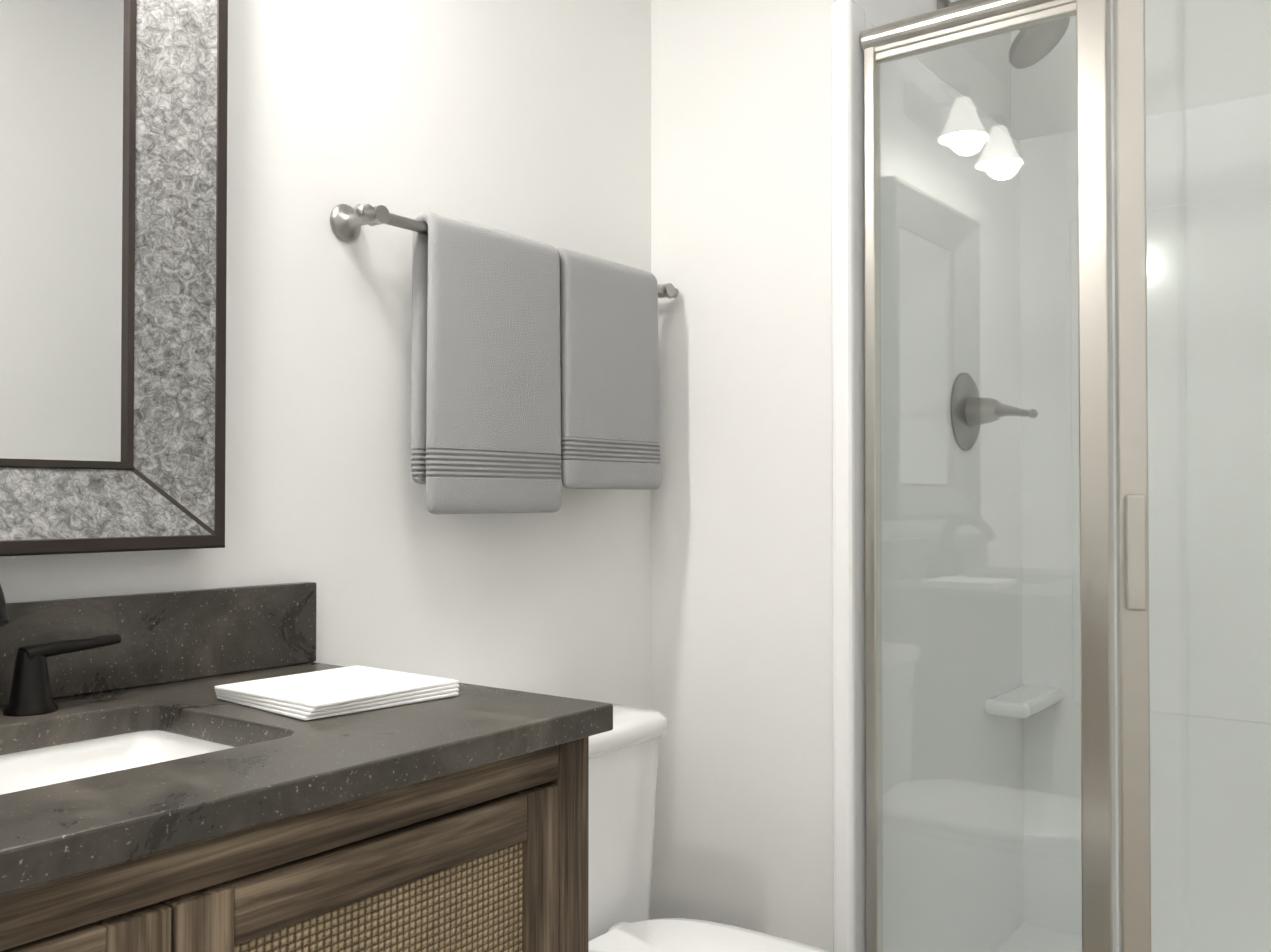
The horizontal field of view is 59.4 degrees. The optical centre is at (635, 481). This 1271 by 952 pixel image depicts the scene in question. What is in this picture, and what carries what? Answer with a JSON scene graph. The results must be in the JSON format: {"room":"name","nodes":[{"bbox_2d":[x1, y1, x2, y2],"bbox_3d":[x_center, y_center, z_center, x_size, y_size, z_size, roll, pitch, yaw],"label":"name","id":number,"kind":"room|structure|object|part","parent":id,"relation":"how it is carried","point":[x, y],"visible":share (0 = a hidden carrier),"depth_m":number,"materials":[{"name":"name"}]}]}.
{"room":"bathroom","nodes":[
{"label":"bathroom","id":0,"kind":"room"},
{"bbox_2d":[0,0,650,919],"bbox_3d":[-0.555,-0.168,1.506,0.193,2.600,4.100,-1,-1,37],"label":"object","id":1,"kind":"structure","parent":0,"point":[528,118],"depth_m":1.57,"materials":[{"name":"paint"}]},
{"bbox_3d":[-0.737,-0.397,1.163,0.071,0.952,0.657,-1,-1,37],"label":"mirror","id":2,"kind":"part","parent":1,"relation":"part of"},
{"bbox_2d":[330,204,678,513],"bbox_3d":[-0.171,-0.176,1.891,0.107,0.456,0.793,-1,-1,37],"label":"towel rail","id":3,"kind":"object","parent":1,"relation":"attached to","point":[535,369],"visible":1,"depth_m":1.79,"materials":[{"name":"grey fabric"}]},
{"bbox_2d":[411,211,561,513],"bbox_3d":[-0.231,-0.177,1.778,0.070,0.457,0.302,-1,-1,37],"label":"towel","id":4,"kind":"object","parent":3,"relation":"hanging from","point":[486,370],"depth_m":1.72,"materials":[{"name":"grey fabric"}]},
{"bbox_2d":[542,248,660,489],"bbox_3d":[-0.056,-0.194,2.014,0.068,0.417,0.284,-1,-1,37],"label":"towel","id":5,"kind":"object","parent":3,"relation":"hanging from","point":[609,396],"depth_m":1.97,"materials":[{"name":"grey fabric"}]},
{"bbox_2d":[651,0,1010,951],"bbox_3d":[0.525,-0.152,2.572,0.410,2.600,1.100,-1,-1,37],"label":"wall","id":6,"kind":"structure","parent":0,"point":[741,598],"depth_m":2.12,"materials":[{"name":"paint"}]},
{"bbox_2d":[1011,0,1270,140],"bbox_3d":[1.491,-0.154,2.463,1.270,2.600,0.120,-1,-1,37],"label":"wall","id":7,"kind":"structure","parent":0,"point":[1175,85],"depth_m":2.58,"materials":[{"name":"paint"}]},
{"bbox_3d":[0.137,1.174,0.970,1.920,0.100,4.100,-1,-1,37],"label":"floor","id":8,"kind":"structure","parent":0,"visible":0},
{"bbox_2d":[0,582,612,951],"bbox_3d":[-0.551,0.591,0.994,0.551,1.067,1.031,-1,-1,37],"label":"bathroom vanity","id":9,"kind":"object","parent":8,"relation":"on","point":[234,769],"visible":1,"depth_m":1.10,"materials":[{"name":"brown wood"}]},
{"bbox_2d":[0,582,121,751],"bbox_3d":[-0.664,0.152,1.084,0.176,0.187,0.390,-1,-1,37],"label":"faucet","id":10,"kind":"object","parent":9,"relation":"on","point":[31,708],"depth_m":1.19,"materials":[{"name":"black metal"}]},
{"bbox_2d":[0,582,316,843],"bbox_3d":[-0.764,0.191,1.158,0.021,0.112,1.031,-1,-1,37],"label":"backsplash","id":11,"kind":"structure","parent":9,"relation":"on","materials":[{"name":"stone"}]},
{"bbox_2d":[581,699,829,951],"bbox_3d":[0.071,0.755,1.564,0.842,0.757,0.486,-1,-1,37],"label":"toilet","id":12,"kind":"object","parent":8,"relation":"on","point":[623,757],"visible":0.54,"depth_m":1.75,"materials":[{"name":"white ceramic"}]},
{"bbox_3d":[0.175,0.686,1.488,0.580,0.023,0.358,-1,-1,37],"label":"lid","id":13,"kind":"part","parent":12,"relation":"part of","materials":[{"name":"white plastic"}]},
{"bbox_2d":[831,0,1270,951],"bbox_3d":[1.072,0.032,1.902,1.263,2.212,1.264,-1,-1,37],"label":"shower","id":14,"kind":"object","parent":8,"relation":"on","point":[1051,538],"visible":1,"depth_m":2.30,"materials":[{"name":"clear glass"}]},
{"bbox_3d":[0.977,0.089,1.384,0.656,1.747,0.321,-1,-1,37],"label":"door frame","id":15,"kind":"part","parent":14,"relation":"part of","materials":[{"name":"silver metal"}]},
{"bbox_3d":[0.981,0.083,1.389,0.592,1.671,0.269,-1,-1,37],"label":"door glass","id":16,"kind":"part","parent":14,"relation":"part of","materials":[{"name":"clear glass"}]}
]}

